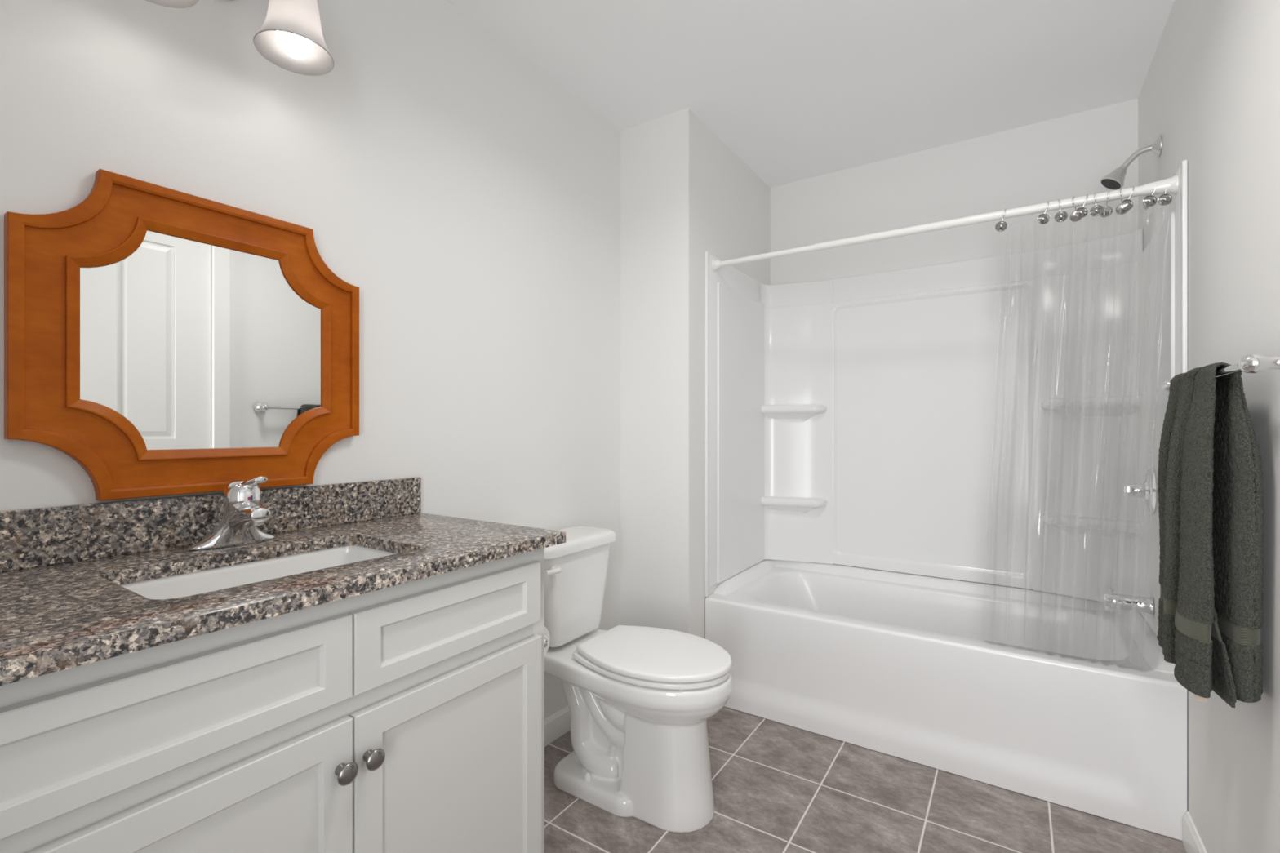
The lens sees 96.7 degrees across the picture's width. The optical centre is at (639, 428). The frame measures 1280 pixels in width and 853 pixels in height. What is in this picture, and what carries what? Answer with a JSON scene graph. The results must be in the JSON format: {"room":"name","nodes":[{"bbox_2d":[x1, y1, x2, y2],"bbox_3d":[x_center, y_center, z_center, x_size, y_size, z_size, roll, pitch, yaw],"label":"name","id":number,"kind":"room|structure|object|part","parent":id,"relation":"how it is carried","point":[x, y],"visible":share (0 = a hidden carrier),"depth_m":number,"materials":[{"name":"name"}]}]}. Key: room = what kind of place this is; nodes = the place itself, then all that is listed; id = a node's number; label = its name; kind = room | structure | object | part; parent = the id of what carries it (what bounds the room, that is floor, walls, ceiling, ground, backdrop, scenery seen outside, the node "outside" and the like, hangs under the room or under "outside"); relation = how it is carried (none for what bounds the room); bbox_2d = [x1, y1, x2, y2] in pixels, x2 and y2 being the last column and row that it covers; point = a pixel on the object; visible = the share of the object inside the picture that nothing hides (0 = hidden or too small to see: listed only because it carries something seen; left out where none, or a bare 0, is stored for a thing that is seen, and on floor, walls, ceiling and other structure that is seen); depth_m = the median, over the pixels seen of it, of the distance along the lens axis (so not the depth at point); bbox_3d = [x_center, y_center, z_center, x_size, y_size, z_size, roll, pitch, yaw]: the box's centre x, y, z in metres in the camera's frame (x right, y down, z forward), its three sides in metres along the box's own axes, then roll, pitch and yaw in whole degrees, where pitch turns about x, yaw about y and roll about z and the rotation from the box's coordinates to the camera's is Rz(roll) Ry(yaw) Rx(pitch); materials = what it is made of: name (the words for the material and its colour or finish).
{"room":"bathroom","nodes":[
{"label":"bathroom","id":0,"kind":"room"},
{"bbox_2d":[0,0,620,719],"bbox_3d":[-0.645,-0.070,1.763,0.100,2.488,3.932,0,0,33],"label":"wall","id":1,"kind":"structure","parent":0,"point":[471,202],"depth_m":1.63,"materials":[{"name":"white paint"}]},
{"bbox_2d":[4,168,359,501],"bbox_3d":[-0.915,-0.176,1.235,0.028,0.623,0.623,0,0,33],"label":"wall mirror","id":2,"kind":"object","parent":1,"relation":"attached to","point":[162,340],"visible":1,"depth_m":1.17,"materials":[{"name":"orange wood"}]},
{"bbox_2d":[80,230,320,449],"bbox_3d":[-0.917,-0.176,1.237,0.005,0.444,0.444,0,0,33],"label":"mirror glass","id":3,"kind":"object","parent":2,"relation":"attached to","point":[189,340],"depth_m":1.20,"materials":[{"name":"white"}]},
{"bbox_2d":[0,476,421,572],"bbox_3d":[-0.930,0.193,1.222,0.019,0.103,1.041,0,0,33],"label":"backsplash","id":4,"kind":"structure","parent":1,"relation":"attached to","point":[29,538],"depth_m":1.15,"materials":[{"name":"stone"}]},
{"bbox_2d":[145,0,333,75],"bbox_3d":[-0.849,-0.931,1.145,0.239,0.258,0.432,0,0,33],"label":"vanity light","id":5,"kind":"object","parent":1,"relation":"attached to","point":[291,37],"visible":1,"depth_m":1.21,"materials":[{"name":"white glass"}]},
{"bbox_3d":[-0.880,-0.880,1.016,0.149,0.148,0.149,0,0,33],"label":"lamp shade","id":6,"kind":"part","parent":5,"relation":"part of","materials":[{"name":"white glass"}]},
{"bbox_3d":[-0.743,-0.880,1.225,0.149,0.148,0.149,0,0,33],"label":"lamp shade","id":7,"kind":"part","parent":5,"relation":"part of","materials":[{"name":"white glass"}]},
{"bbox_3d":[-0.743,-0.874,1.225,0.069,0.144,0.069,0,0,33],"label":"bulb","id":8,"kind":"part","parent":5,"relation":"part of","materials":[{"name":"white glass"}]},
{"bbox_2d":[544,705,570,746],"bbox_3d":[-0.372,1.128,2.075,0.012,0.092,1.054,0,0,33],"label":"baseboard","id":9,"kind":"structure","parent":1,"relation":"attached to","point":[557,725],"depth_m":2.15,"materials":[{"name":"white paint"}]},
{"bbox_2d":[620,107,770,639],"bbox_3d":[0.312,-0.070,2.811,0.344,2.488,0.929,0,0,33],"label":"wall","id":10,"kind":"structure","parent":0,"point":[685,194],"depth_m":2.43,"materials":[{"name":"white paint"}]},
{"bbox_2d":[711,175,1178,271],"bbox_3d":[0.955,-0.719,2.090,1.501,0.052,0.052,0,0,33],"label":"shower rod","id":11,"kind":"object","parent":10,"relation":"attached to","point":[1171,184],"visible":1,"depth_m":1.95,"materials":[{"name":"white metal"}]},
{"bbox_2d":[995,208,1007,231],"bbox_3d":[1.219,-0.699,1.910,0.041,0.078,0.027,0,0,-23],"label":"curtain ring","id":12,"kind":"object","parent":11,"relation":"hanging from","point":[1002,225],"visible":0.98,"depth_m":1.90,"materials":[{"name":"silver metal"}]},
{"bbox_2d":[1037,200,1049,224],"bbox_3d":[1.313,-0.699,1.847,0.042,0.077,0.028,0,0,-38],"label":"curtain ring","id":13,"kind":"object","parent":11,"relation":"hanging from","point":[1042,219],"visible":0.91,"depth_m":1.84,"materials":[{"name":"silver metal"}]},
{"bbox_2d":[1054,199,1067,222],"bbox_3d":[1.345,-0.699,1.827,0.029,0.079,0.038,0,0,0],"label":"curtain ring","id":14,"kind":"object","parent":11,"relation":"hanging from","point":[1060,216],"visible":0.96,"depth_m":1.81,"materials":[{"name":"silver metal"}]},
{"bbox_2d":[1069,195,1081,222],"bbox_3d":[1.382,-0.699,1.813,0.038,0.079,0.030,0,0,-10],"label":"curtain ring","id":15,"kind":"object","parent":11,"relation":"hanging from","point":[1073,217],"visible":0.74,"depth_m":1.81,"materials":[{"name":"silver metal"}]},
{"bbox_2d":[983,205,1170,664],"bbox_3d":[1.368,0.016,1.806,0.477,1.400,0.056,0,0,33],"label":"shower curtain","id":16,"kind":"object","parent":11,"relation":"hanging from","point":[1162,308],"visible":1,"depth_m":1.75,"materials":[{"name":"clear plastic"}]},
{"bbox_2d":[1075,194,1088,217],"bbox_3d":[1.395,-0.699,1.792,0.044,0.077,0.028,0,0,-33],"label":"curtain ring","id":17,"kind":"object","parent":11,"relation":"hanging from","point":[1081,212],"visible":0.93,"depth_m":1.78,"materials":[{"name":"silver metal"}]},
{"bbox_2d":[1089,192,1103,216],"bbox_3d":[1.420,-0.699,1.778,0.029,0.079,0.038,0,0,5],"label":"curtain ring","id":18,"kind":"object","parent":11,"relation":"hanging from","point":[1097,210],"visible":0.97,"depth_m":1.77,"materials":[{"name":"silver metal"}]},
{"bbox_2d":[1099,189,1112,217],"bbox_3d":[1.452,-0.699,1.766,0.029,0.079,0.038,0,0,2],"label":"curtain ring","id":19,"kind":"object","parent":11,"relation":"hanging from","point":[1108,211],"visible":0.89,"depth_m":1.77,"materials":[{"name":"silver metal"}]},
{"bbox_2d":[1115,187,1128,214],"bbox_3d":[1.477,-0.699,1.750,0.038,0.079,0.029,0,0,-16],"label":"curtain ring","id":20,"kind":"object","parent":11,"relation":"hanging from","point":[1119,210],"visible":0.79,"depth_m":1.75,"materials":[{"name":"silver metal"}]},
{"bbox_2d":[1120,186,1134,210],"bbox_3d":[1.486,-0.700,1.731,0.045,0.076,0.029,0,0,-42],"label":"curtain ring","id":21,"kind":"object","parent":11,"relation":"hanging from","point":[1126,204],"visible":0.94,"depth_m":1.72,"materials":[{"name":"silver metal"}]},
{"bbox_2d":[1137,184,1148,209],"bbox_3d":[1.520,-0.699,1.720,0.030,0.079,0.037,0,0,-36],"label":"curtain ring","id":22,"kind":"object","parent":11,"relation":"hanging from","point":[1145,207],"visible":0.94,"depth_m":1.72,"materials":[{"name":"silver metal"}]},
{"bbox_2d":[1142,186,1156,206],"bbox_3d":[1.532,-0.700,1.701,0.046,0.075,0.030,0,0,-28],"label":"curtain ring","id":23,"kind":"object","parent":11,"relation":"hanging from","point":[1149,200],"visible":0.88,"depth_m":1.70,"materials":[{"name":"silver metal"}]},
{"bbox_2d":[1157,190,1172,205],"bbox_3d":[1.559,-0.699,1.687,0.038,0.079,0.030,0,0,-37],"label":"curtain ring","id":24,"kind":"object","parent":11,"relation":"hanging from","point":[1164,199],"visible":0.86,"depth_m":1.68,"materials":[{"name":"silver metal"}]},
{"bbox_2d":[445,0,1174,187],"bbox_3d":[0.176,-1.354,1.221,2.068,0.080,3.932,0,0,33],"label":"ceiling","id":25,"kind":"structure","parent":0,"point":[798,90],"depth_m":2.05,"materials":[{"name":"white paint"}]},
{"bbox_2d":[544,706,1186,852],"bbox_3d":[0.176,1.214,1.221,2.068,0.080,3.932,0,0,33],"label":"floor","id":26,"kind":"structure","parent":0,"point":[778,788],"depth_m":1.74,"materials":[{"name":"tile"}]},
{"bbox_2d":[0,547,544,852],"bbox_3d":[-0.697,0.722,1.062,0.578,0.903,0.986,0,0,33],"label":"vanity cabinet","id":27,"kind":"object","parent":26,"relation":"on","point":[407,717],"visible":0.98,"depth_m":0.88,"materials":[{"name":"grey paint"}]},
{"bbox_3d":[-0.610,0.373,0.738,0.019,0.136,0.480,0,0,33],"label":"false drawer","id":28,"kind":"part","parent":27,"relation":"part of","materials":[{"name":"grey paint"}]},
{"bbox_3d":[-0.611,0.766,0.737,0.019,0.580,0.483,0,0,33],"label":"cabinet door","id":29,"kind":"part","parent":27,"relation":"part of","materials":[{"name":"grey paint"}]},
{"bbox_2d":[0,476,565,685],"bbox_3d":[-0.700,0.206,1.071,0.570,0.128,1.041,0,0,33],"label":"countertop","id":30,"kind":"structure","parent":27,"relation":"on","point":[64,605],"depth_m":1.03,"materials":[{"name":"stone"}]},
{"bbox_2d":[186,476,275,551],"bbox_3d":[-0.818,0.171,1.176,0.153,0.145,0.161,0,0,33],"label":"bathroom faucet","id":31,"kind":"object","parent":30,"relation":"on","point":[243,512],"visible":1,"depth_m":1.16,"materials":[{"name":"silver metal"}]},
{"bbox_3d":[-0.817,0.132,1.175,0.082,0.068,0.066,0,0,33],"label":"lever handle","id":32,"kind":"part","parent":31,"relation":"part of","materials":[{"name":"silver metal"}]},
{"bbox_3d":[-0.792,0.184,1.159,0.091,0.055,0.050,0,0,33],"label":"spout","id":33,"kind":"part","parent":31,"relation":"part of","materials":[{"name":"silver metal"}]},
{"bbox_2d":[120,546,396,599],"bbox_3d":[-0.675,0.344,1.063,0.341,0.146,0.500,0,0,33],"label":"undermount sink","id":34,"kind":"object","parent":30,"relation":"in","point":[191,584],"visible":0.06,"depth_m":1.15,"materials":[{"name":"white ceramic"}]},
{"bbox_3d":[-0.470,0.548,0.907,0.029,0.034,0.034,0,0,33],"label":"knob","id":35,"kind":"part","parent":27,"relation":"part of","materials":[{"name":"silver metal"}]},
{"bbox_3d":[-0.444,0.548,0.947,0.029,0.034,0.034,0,0,33],"label":"knob","id":36,"kind":"part","parent":27,"relation":"part of","materials":[{"name":"silver metal"}]},
{"bbox_3d":[-0.355,0.373,1.125,0.019,0.136,0.440,0,0,33],"label":"false drawer","id":37,"kind":"part","parent":27,"relation":"part of","materials":[{"name":"grey paint"}]},
{"bbox_3d":[-0.354,0.766,1.126,0.019,0.580,0.442,0,0,33],"label":"cabinet door","id":38,"kind":"part","parent":27,"relation":"part of","materials":[{"name":"grey paint"}]},
{"bbox_2d":[544,635,549,648],"bbox_3d":[-0.315,0.538,1.449,0.168,0.036,0.080,0,0,33],"label":"toilet paper holder","id":39,"kind":"object","parent":27,"relation":"attached to","point":[546,638],"visible":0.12,"depth_m":1.43,"materials":[{"name":"silver metal"}]},
{"bbox_2d":[544,626,550,655],"bbox_3d":[-0.301,0.548,1.469,0.100,0.094,0.094,0,0,33],"label":"toilet paper roll","id":40,"kind":"object","parent":39,"relation":"hanging from","point":[546,632],"visible":0.07,"depth_m":1.47,"materials":[{"name":"white paper"}]},
{"bbox_2d":[544,525,732,833],"bbox_3d":[-0.058,0.776,1.874,0.758,0.799,0.415,0,0,33],"label":"toilet","id":41,"kind":"object","parent":26,"relation":"on","point":[640,700],"visible":0.93,"depth_m":1.74,"materials":[{"name":"white ceramic"}]},
{"bbox_3d":[-0.281,0.458,1.816,0.028,0.024,0.066,0,0,33],"label":"flush lever","id":42,"kind":"part","parent":41,"relation":"part of","materials":[{"name":"white plastic"}]},
{"bbox_3d":[-0.275,0.572,2.019,0.191,0.310,0.372,0,0,33],"label":"tank","id":43,"kind":"part","parent":41,"relation":"part of","materials":[{"name":"white ceramic"}]},
{"bbox_3d":[-0.271,0.397,2.016,0.213,0.040,0.410,0,0,33],"label":"tank lid","id":44,"kind":"part","parent":41,"relation":"part of","materials":[{"name":"white ceramic"}]},
{"bbox_3d":[-0.041,0.960,1.865,0.717,0.433,0.363,0,0,33],"label":"bowl","id":45,"kind":"part","parent":41,"relation":"part of","materials":[{"name":"white ceramic"}]},
{"bbox_3d":[0.054,0.730,1.802,0.480,0.015,0.360,0,0,33],"label":"seat","id":46,"kind":"part","parent":41,"relation":"part of","materials":[{"name":"white plastic"}]},
{"bbox_3d":[0.058,0.706,1.800,0.478,0.020,0.364,0,0,33],"label":"seat lid","id":47,"kind":"part","parent":41,"relation":"part of","materials":[{"name":"white plastic"}]},
{"bbox_2d":[705,559,1186,840],"bbox_3d":[1.130,0.930,2.356,1.520,0.484,0.782,0,0,33],"label":"bathtub","id":48,"kind":"object","parent":26,"relation":"on","point":[901,665],"visible":0.93,"depth_m":2.02,"materials":[{"name":"white plastic"}]},
{"bbox_2d":[770,98,1137,284],"bbox_3d":[1.231,-0.070,2.821,1.868,2.488,0.100,0,0,33],"label":"wall","id":49,"kind":"structure","parent":0,"point":[1066,157],"depth_m":2.60,"materials":[{"name":"white paint"}]},
{"bbox_2d":[705,160,1187,636],"bbox_3d":[1.130,-0.018,2.355,1.522,1.485,0.788,0,0,33],"label":"tub surround","id":50,"kind":"object","parent":49,"relation":"attached to","point":[848,420],"visible":0.96,"depth_m":2.54,"materials":[{"name":"white plastic"}]},
{"bbox_3d":[0.502,-0.018,2.769,0.018,1.485,0.786,0,0,33],"label":"panel","id":51,"kind":"part","parent":50,"relation":"part of","materials":[{"name":"white plastic"}]},
{"bbox_2d":[760,496,826,514],"bbox_3d":[0.789,0.398,2.918,0.300,0.084,0.140,0,0,33],"label":"corner shelf","id":52,"kind":"object","parent":50,"relation":"attached to","point":[769,504],"depth_m":2.91,"materials":[{"name":"white plastic"}]},
{"bbox_2d":[760,404,826,421],"bbox_3d":[0.789,-0.079,2.918,0.300,0.084,0.140,0,0,33],"label":"corner shelf","id":53,"kind":"object","parent":50,"relation":"attached to","point":[769,412],"depth_m":2.91,"materials":[{"name":"white plastic"}]},
{"bbox_3d":[1.334,-0.035,2.665,1.522,1.446,0.046,0,0,33],"label":"panel","id":54,"kind":"part","parent":50,"relation":"part of","materials":[{"name":"white plastic"}]},
{"bbox_2d":[1040,513,1140,541],"bbox_3d":[1.781,0.398,2.263,0.300,0.084,0.140,0,0,33],"label":"corner shelf","id":55,"kind":"object","parent":50,"relation":"attached to","point":[1056,526],"depth_m":2.26,"materials":[{"name":"white plastic"}]},
{"bbox_2d":[1040,395,1140,419],"bbox_3d":[1.781,-0.079,2.263,0.300,0.084,0.140,0,0,33],"label":"corner shelf","id":56,"kind":"object","parent":50,"relation":"attached to","point":[1077,407],"depth_m":2.25,"materials":[{"name":"white plastic"}]},
{"bbox_2d":[1102,588,1154,614],"bbox_3d":[1.685,0.597,1.968,0.132,0.074,0.062,0,0,33],"label":"tub spout","id":57,"kind":"object","parent":50,"relation":"attached to","point":[1124,602],"visible":0.99,"depth_m":1.95,"materials":[{"name":"silver metal"}]},
{"bbox_2d":[1123,467,1157,514],"bbox_3d":[1.706,0.212,1.952,0.080,0.156,0.159,0,0,33],"label":"shower valve","id":58,"kind":"object","parent":50,"relation":"attached to","point":[1144,490],"visible":0.91,"depth_m":1.92,"materials":[{"name":"silver metal"}]},
{"bbox_3d":[1.685,0.212,1.934,0.065,0.052,0.107,0,0,33],"label":"lever handle","id":59,"kind":"part","parent":58,"relation":"part of","materials":[{"name":"silver metal"}]},
{"bbox_3d":[1.757,-0.018,1.940,0.018,1.485,0.786,0,0,33],"label":"panel","id":60,"kind":"part","parent":50,"relation":"part of","materials":[{"name":"white plastic"}]},
{"bbox_2d":[1137,0,1279,852],"bbox_3d":[0.997,-0.070,0.679,0.100,2.488,3.732,0,0,33],"label":"wall","id":61,"kind":"structure","parent":0,"point":[1211,89],"depth_m":1.28,"materials":[{"name":"white paint"}]},
{"bbox_2d":[1100,134,1162,189],"bbox_3d":[1.687,-0.911,1.960,0.158,0.154,0.077,0,0,33],"label":"showerhead","id":62,"kind":"object","parent":61,"relation":"attached to","point":[1114,180],"visible":1,"depth_m":1.96,"materials":[{"name":"silver metal"}]},
{"bbox_3d":[1.712,-0.932,1.950,0.098,0.064,0.019,0,0,33],"label":"arm","id":63,"kind":"part","parent":62,"relation":"part of","materials":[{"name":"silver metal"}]},
{"bbox_2d":[1182,811,1207,852],"bbox_3d":[1.284,1.128,1.217,0.012,0.092,0.942,0,0,33],"label":"baseboard","id":64,"kind":"structure","parent":61,"relation":"attached to","point":[1192,842],"depth_m":1.55,"materials":[{"name":"white paint"}]},
{"bbox_2d":[1160,354,1279,392],"bbox_3d":[1.237,-0.111,1.214,0.087,0.055,0.675,0,0,33],"label":"towel bar","id":65,"kind":"object","parent":61,"relation":"attached to","point":[1251,363],"visible":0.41,"depth_m":0.96,"materials":[{"name":"silver metal"}]},
{"bbox_3d":[1.408,-0.111,1.473,0.087,0.055,0.055,0,0,33],"label":"post","id":66,"kind":"part","parent":65,"relation":"part of","materials":[{"name":"silver metal"}]},
{"bbox_2d":[1156,362,1264,707],"bbox_3d":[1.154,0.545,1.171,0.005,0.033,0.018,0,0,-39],"label":"hand towel","id":67,"kind":"object","parent":65,"relation":"hanging from","point":[1211,611],"visible":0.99,"depth_m":1.13,"materials":[{"name":"fabric"}]},
{"bbox_3d":[1.067,-0.111,0.956,0.087,0.055,0.055,0,0,33],"label":"post","id":68,"kind":"part","parent":65,"relation":"part of","materials":[{"name":"silver metal"}]}
]}

